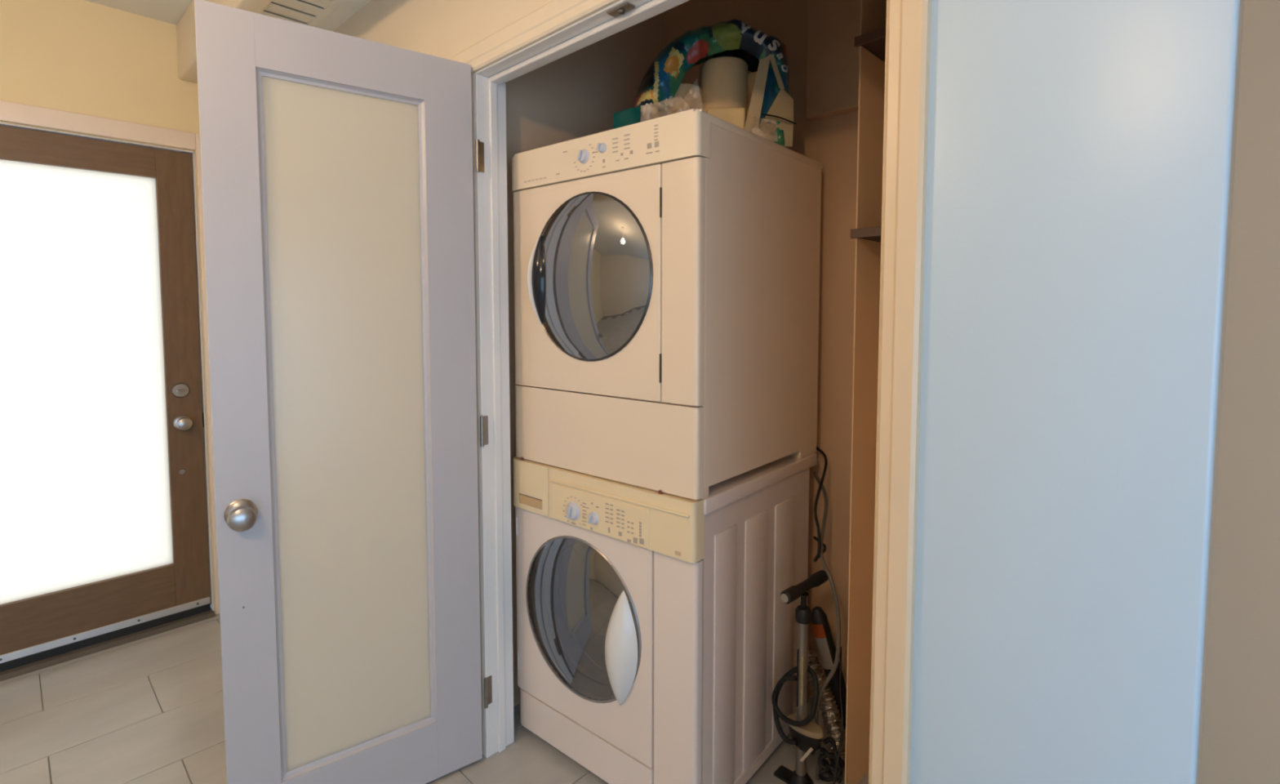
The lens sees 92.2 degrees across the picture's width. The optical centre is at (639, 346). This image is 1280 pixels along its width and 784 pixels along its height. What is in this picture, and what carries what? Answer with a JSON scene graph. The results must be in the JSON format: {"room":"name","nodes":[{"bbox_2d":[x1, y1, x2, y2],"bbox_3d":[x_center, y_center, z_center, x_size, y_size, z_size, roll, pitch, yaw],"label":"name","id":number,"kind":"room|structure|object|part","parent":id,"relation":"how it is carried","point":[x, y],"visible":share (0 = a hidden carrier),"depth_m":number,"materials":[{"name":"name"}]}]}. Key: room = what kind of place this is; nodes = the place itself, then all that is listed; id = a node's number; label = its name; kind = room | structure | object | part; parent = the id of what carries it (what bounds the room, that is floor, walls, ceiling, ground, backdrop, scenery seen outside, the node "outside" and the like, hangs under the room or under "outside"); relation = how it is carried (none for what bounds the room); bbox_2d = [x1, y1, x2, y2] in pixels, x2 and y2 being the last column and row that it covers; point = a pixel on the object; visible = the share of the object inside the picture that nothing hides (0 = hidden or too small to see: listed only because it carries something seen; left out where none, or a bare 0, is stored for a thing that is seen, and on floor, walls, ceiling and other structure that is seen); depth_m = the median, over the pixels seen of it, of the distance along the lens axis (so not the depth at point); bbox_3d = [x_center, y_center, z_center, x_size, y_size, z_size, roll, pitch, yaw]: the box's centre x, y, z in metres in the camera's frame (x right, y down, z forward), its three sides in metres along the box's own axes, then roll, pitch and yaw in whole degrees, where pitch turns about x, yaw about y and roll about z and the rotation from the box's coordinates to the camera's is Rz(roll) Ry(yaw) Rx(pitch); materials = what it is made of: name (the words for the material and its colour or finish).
{"room":"entry hallway","nodes":[
{"label":"entry hallway","id":0,"kind":"room"},
{"bbox_2d":[0,0,215,613],"bbox_3d":[-2.761,-0.023,1.827,0.140,2.510,5.200,3,5,44],"label":"wall","id":1,"kind":"structure","parent":0,"point":[78,56],"depth_m":2.36,"materials":[{"name":"yellow paint"}]},
{"bbox_2d":[0,124,210,671],"bbox_3d":[-2.201,0.193,2.327,0.107,1.978,0.917,3,5,44],"label":"door","id":2,"kind":"structure","parent":1,"relation":"in","point":[104,530],"depth_m":2.42,"materials":[{"name":"brown wood"}]},
{"bbox_3d":[-2.228,-0.736,2.288,0.045,0.118,0.675,3,5,44],"label":"rail","id":3,"kind":"part","parent":2,"relation":"part of","materials":[{"name":"brown wood"}]},
{"bbox_3d":[-2.229,0.131,2.341,0.008,1.628,0.683,3,5,44],"label":"glass","id":4,"kind":"part","parent":2,"relation":"part of","materials":[{"name":"white glass"}]},
{"bbox_3d":[-2.228,1.050,2.394,0.045,0.220,0.675,3,5,44],"label":"rail","id":5,"kind":"part","parent":2,"relation":"part of","materials":[{"name":"brown wood"}]},
{"bbox_3d":[-1.921,0.325,2.594,0.062,0.062,0.062,3,5,44],"label":"knob","id":6,"kind":"part","parent":2,"relation":"part of","materials":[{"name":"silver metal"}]},
{"bbox_2d":[0,607,219,684],"bbox_3d":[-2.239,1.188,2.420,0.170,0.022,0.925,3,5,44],"label":"trim","id":7,"kind":"structure","parent":1,"relation":"attached to","point":[42,664],"depth_m":2.44,"materials":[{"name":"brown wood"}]},
{"bbox_2d":[0,100,219,613],"bbox_3d":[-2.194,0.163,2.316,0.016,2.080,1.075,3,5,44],"label":"trim","id":8,"kind":"structure","parent":1,"relation":"attached to","point":[11,112],"depth_m":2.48,"materials":[{"name":"beige paint"}]},
{"bbox_2d":[176,0,272,82],"bbox_3d":[0.056,-1.104,0.704,5.385,0.220,0.075,3,5,44],"label":"trim","id":9,"kind":"structure","parent":1,"relation":"attached to","point":[185,28],"depth_m":2.38,"materials":[{"name":"beige paint"}]},
{"bbox_2d":[84,0,192,25],"bbox_3d":[-1.305,-1.171,-0.688,5.625,0.080,3.900,3,5,44],"label":"ceiling","id":10,"kind":"structure","parent":0,"point":[171,11],"depth_m":2.39,"materials":[{"name":"paint"}]},
{"bbox_2d":[314,0,369,31],"bbox_3d":[0.167,-1.222,0.841,5.625,0.160,0.366,3,5,44],"label":"ceiling","id":11,"kind":"structure","parent":0,"point":[347,8],"depth_m":2.28,"materials":[{"name":"paint"}]},
{"bbox_2d":[260,0,344,26],"bbox_3d":[-1.237,-1.217,2.179,0.656,0.010,0.253,3,5,44],"label":"ceiling vent","id":12,"kind":"object","parent":11,"relation":"in","point":[301,11],"visible":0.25,"depth_m":2.23,"materials":[{"name":"metal"}]},
{"bbox_3d":[-1.237,-1.217,2.179,0.656,0.008,0.253,3,5,44],"label":"frame","id":13,"kind":"part","parent":12,"relation":"part of","materials":[{"name":"paint"}]},
{"bbox_2d":[0,618,868,783],"bbox_3d":[-0.754,1.377,0.081,5.685,0.080,5.553,3,5,44],"label":"floor","id":14,"kind":"structure","parent":0,"point":[151,711],"depth_m":1.97,"materials":[{"name":"tile"}]},
{"bbox_2d":[513,452,817,783],"bbox_3d":[0.070,0.780,1.962,0.707,0.889,0.720,3,4,40],"label":"washer","id":15,"kind":"object","parent":14,"relation":"on","point":[656,635],"visible":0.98,"depth_m":1.69,"materials":[{"name":"white metal"}]},
{"bbox_3d":[-0.324,0.423,1.879,0.182,0.146,0.047,3,4,40],"label":"detergent drawer","id":16,"kind":"part","parent":15,"relation":"part of","materials":[{"name":"plastic"}]},
{"bbox_3d":[-0.178,0.798,1.778,0.561,0.583,0.022,3,4,40],"label":"door","id":17,"kind":"part","parent":15,"relation":"part of","materials":[{"name":"white metal"}]},
{"bbox_3d":[-0.172,1.150,1.806,0.564,0.114,0.045,3,4,40],"label":"kick panel","id":18,"kind":"part","parent":15,"relation":"part of","materials":[{"name":"white metal"}]},
{"bbox_2d":[563,496,644,544],"bbox_3d":[-0.105,0.462,1.662,0.298,0.087,0.001,3,4,40],"label":"print","id":19,"kind":"object","parent":15,"relation":"on","point":[635,540],"depth_m":1.62},
{"bbox_3d":[-0.062,0.810,1.633,0.110,0.325,0.044,3,4,40],"label":"handle","id":20,"kind":"part","parent":15,"relation":"part of","materials":[{"name":"white plastic"}]},
{"bbox_3d":[-0.054,0.436,1.653,0.517,0.146,0.047,3,4,40],"label":"control panel","id":21,"kind":"part","parent":15,"relation":"part of","materials":[{"name":"plastic"}]},
{"bbox_2d":[511,108,822,499],"bbox_3d":[0.074,-0.116,1.914,0.702,0.923,0.729,3,4,40],"label":"dryer","id":22,"kind":"object","parent":15,"relation":"on","point":[666,268],"visible":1,"depth_m":1.62,"materials":[{"name":"white metal"}]},
{"bbox_3d":[-0.311,-0.195,1.791,0.044,0.276,0.036,3,4,40],"label":"handle","id":23,"kind":"part","parent":22,"relation":"part of","materials":[{"name":"white plastic"}]},
{"bbox_3d":[-0.165,-0.165,1.718,0.584,0.584,0.030,3,4,40],"label":"door","id":24,"kind":"part","parent":22,"relation":"part of","materials":[{"name":"white metal"}]},
{"bbox_2d":[524,124,659,182],"bbox_3d":[-0.148,-0.508,1.652,0.507,0.077,0.002,3,4,40],"label":"print","id":25,"kind":"object","parent":22,"relation":"on","point":[656,144],"depth_m":1.56},
{"bbox_3d":[-0.122,0.244,1.705,0.698,0.223,0.030,3,4,40],"label":"panel","id":26,"kind":"part","parent":22,"relation":"part of","materials":[{"name":"white metal"}]},
{"bbox_3d":[-0.118,-0.510,1.661,0.700,0.106,0.051,3,4,40],"label":"control panel","id":27,"kind":"part","parent":22,"relation":"part of","materials":[{"name":"beige plastic"}]},
{"bbox_2d":[613,18,796,147],"bbox_3d":[0.181,-0.768,1.853,0.535,0.385,0.318,0,3,2],"label":"plastic bag","id":28,"kind":"object","parent":22,"relation":"on","point":[759,102],"visible":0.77,"depth_m":1.75,"materials":[{"name":"multicoloured plastic"}]},
{"bbox_2d":[813,445,827,561],"bbox_3d":[0.561,0.492,1.914,0.044,0.318,0.289,1,4,15],"label":"power cord","id":29,"kind":"object","parent":15,"relation":"attached to","point":[817,557],"visible":0.9,"depth_m":1.83,"materials":[{"name":"black rubber"}]},
{"bbox_2d":[771,569,828,783],"bbox_3d":[0.459,0.945,1.727,0.166,0.590,0.166,0,3,-1],"label":"pump","id":30,"kind":"object","parent":14,"relation":"on","point":[806,735],"visible":1,"depth_m":1.71,"materials":[{"name":"black plastic"}]},
{"bbox_3d":[0.459,0.667,1.714,0.202,0.035,0.035,-3,5,-44],"label":"handle","id":31,"kind":"part","parent":30,"relation":"part of","materials":[{"name":"black plastic"}]},
{"bbox_3d":[0.453,0.705,1.707,0.028,0.041,0.028,3,5,44],"label":"plunger rod","id":32,"kind":"part","parent":30,"relation":"part of","materials":[{"name":"black plastic"}]},
{"bbox_3d":[0.461,1.060,1.721,0.115,0.016,0.055,3,5,44],"label":"gauge plate","id":33,"kind":"part","parent":30,"relation":"part of","materials":[{"name":"beige plastic"}]},
{"bbox_3d":[0.450,1.105,1.668,0.038,0.051,0.006,3,5,44],"label":"lever","id":34,"kind":"part","parent":30,"relation":"part of","materials":[{"name":"white plastic"}]},
{"bbox_2d":[807,648,845,771],"bbox_3d":[0.533,1.056,1.806,0.070,0.293,0.169,-2,4,-33],"label":"coiled cable","id":35,"kind":"object","parent":14,"relation":"on","point":[830,713],"visible":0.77,"depth_m":1.76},
{"bbox_2d":[813,471,840,780],"bbox_3d":[0.567,0.824,1.893,0.068,0.799,0.354,1,3,13],"label":"hose","id":36,"kind":"object","parent":14,"relation":"on","point":[832,672],"visible":0.86,"depth_m":1.74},
{"bbox_2d":[811,606,846,733],"bbox_3d":[0.592,1.016,1.853,0.171,0.432,0.053,3,5,44],"label":"tube","id":37,"kind":"object","parent":14,"relation":"on","point":[820,622],"visible":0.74,"depth_m":1.85,"materials":[{"name":"plastic"}]},
{"bbox_2d":[817,737,844,782],"bbox_3d":[0.533,1.161,1.717,0.066,0.118,0.041,3,5,44],"label":"coiled cable","id":38,"kind":"object","parent":14,"relation":"on","point":[826,767],"visible":0.84,"depth_m":1.71,"materials":[{"name":"black rubber"}]},
{"bbox_2d":[832,646,843,783],"bbox_3d":[0.540,1.062,1.684,0.023,0.363,0.265,2,4,24],"label":"cable","id":39,"kind":"object","parent":14,"relation":"on","point":[840,656],"visible":1,"depth_m":1.73,"materials":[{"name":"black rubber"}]},
{"bbox_2d":[505,12,662,706],"bbox_3d":[-0.238,-0.195,2.269,0.100,2.800,0.849,3,5,44],"label":"wall","id":40,"kind":"structure","parent":0,"point":[578,94],"depth_m":2.14,"materials":[{"name":"paint"}]},
{"bbox_2d":[662,0,858,697],"bbox_3d":[0.639,-0.184,2.084,1.620,2.800,0.100,3,5,44],"label":"wall","id":41,"kind":"structure","parent":0,"point":[832,141],"depth_m":2.04,"materials":[{"name":"beige paint"}]},
{"bbox_2d":[805,0,861,120],"bbox_3d":[0.670,-1.157,1.896,0.316,0.835,0.045,3,5,44],"label":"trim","id":42,"kind":"structure","parent":41,"relation":"attached to","point":[833,59],"depth_m":1.94,"materials":[{"name":"beige paint"}]},
{"bbox_2d":[333,0,1239,783],"bbox_3d":[-0.455,-0.169,1.824,3.175,2.800,0.095,3,5,44],"label":"wall","id":43,"kind":"structure","parent":0,"point":[1079,151],"depth_m":0.80,"materials":[{"name":"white paint"}]},
{"bbox_2d":[194,0,482,783],"bbox_3d":[-0.730,0.231,1.599,0.622,2.006,0.169,-2,4,-36],"label":"door","id":44,"kind":"structure","parent":43,"relation":"in","point":[337,187],"depth_m":1.57,"materials":[{"name":"white paint"}]},
{"bbox_3d":[-0.912,0.391,1.412,0.066,0.066,0.067,-2,4,-36],"label":"knob","id":45,"kind":"part","parent":44,"relation":"part of","materials":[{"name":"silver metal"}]},
{"bbox_3d":[-0.738,-0.710,1.537,0.382,0.121,0.035,-2,4,-36],"label":"rail","id":46,"kind":"part","parent":44,"relation":"part of","materials":[{"name":"white paint"}]},
{"bbox_3d":[-0.738,0.208,1.592,0.388,1.725,0.006,-2,4,-36],"label":"glass","id":47,"kind":"part","parent":44,"relation":"part of","materials":[{"name":"white glass"}]},
{"bbox_3d":[-0.738,1.149,1.647,0.382,0.166,0.035,-2,4,-36],"label":"rail","id":48,"kind":"part","parent":44,"relation":"part of","materials":[{"name":"white paint"}]},
{"bbox_2d":[472,73,514,757],"bbox_3d":[-0.430,0.233,1.819,0.032,2.000,0.106,3,5,44],"label":"trim","id":49,"kind":"structure","parent":43,"relation":"attached to","point":[490,146],"depth_m":1.81,"materials":[{"name":"white paint"}]},
{"bbox_2d":[451,0,619,74],"bbox_3d":[-0.060,-0.778,1.328,1.321,0.068,0.019,3,5,44],"label":"trim","id":50,"kind":"structure","parent":43,"relation":"attached to","point":[555,15],"depth_m":1.53,"materials":[{"name":"beige paint"}]},
{"bbox_2d":[472,0,688,84],"bbox_3d":[-0.009,-0.744,1.360,1.193,0.032,0.098,3,5,44],"label":"trim","id":51,"kind":"structure","parent":43,"relation":"attached to","point":[621,15],"depth_m":1.48,"materials":[{"name":"white paint"}]},
{"bbox_2d":[868,0,931,783],"bbox_3d":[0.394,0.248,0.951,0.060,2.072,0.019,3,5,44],"label":"trim","id":52,"kind":"structure","parent":43,"relation":"attached to","point":[908,21],"depth_m":0.93,"materials":[{"name":"beige paint"}]},
{"bbox_2d":[844,0,886,783],"bbox_3d":[0.682,-0.163,1.732,0.002,2.800,0.348,3,5,44],"label":"wall closet partition","id":53,"kind":"structure","parent":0,"point":[873,12],"depth_m":1.68,"materials":[{"name":"beige paint"}]},
{"bbox_2d":[1195,0,1279,783],"bbox_3d":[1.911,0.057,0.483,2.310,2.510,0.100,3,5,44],"label":"wall","id":54,"kind":"structure","parent":0,"point":[1241,744],"depth_m":1.16,"materials":[{"name":"beige paint"}]},
{"bbox_3d":[0.857,-0.132,1.217,0.100,2.800,0.849,3,5,44],"label":"wall","id":55,"kind":"structure","parent":0,"visible":0},
{"bbox_2d":[850,226,881,242],"bbox_3d":[0.831,-0.291,1.573,0.445,0.024,0.360,3,5,44],"label":"shelf","id":56,"kind":"object","parent":55,"relation":"attached to","point":[873,233],"visible":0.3,"depth_m":1.57,"materials":[{"name":"brown wood"}]},
{"bbox_2d":[853,26,885,62],"bbox_3d":[0.831,-0.775,1.545,0.445,0.024,0.360,3,5,44],"label":"shelf","id":57,"kind":"object","parent":55,"relation":"attached to","point":[874,42],"visible":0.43,"depth_m":1.56,"materials":[{"name":"brown wood"}]}
]}

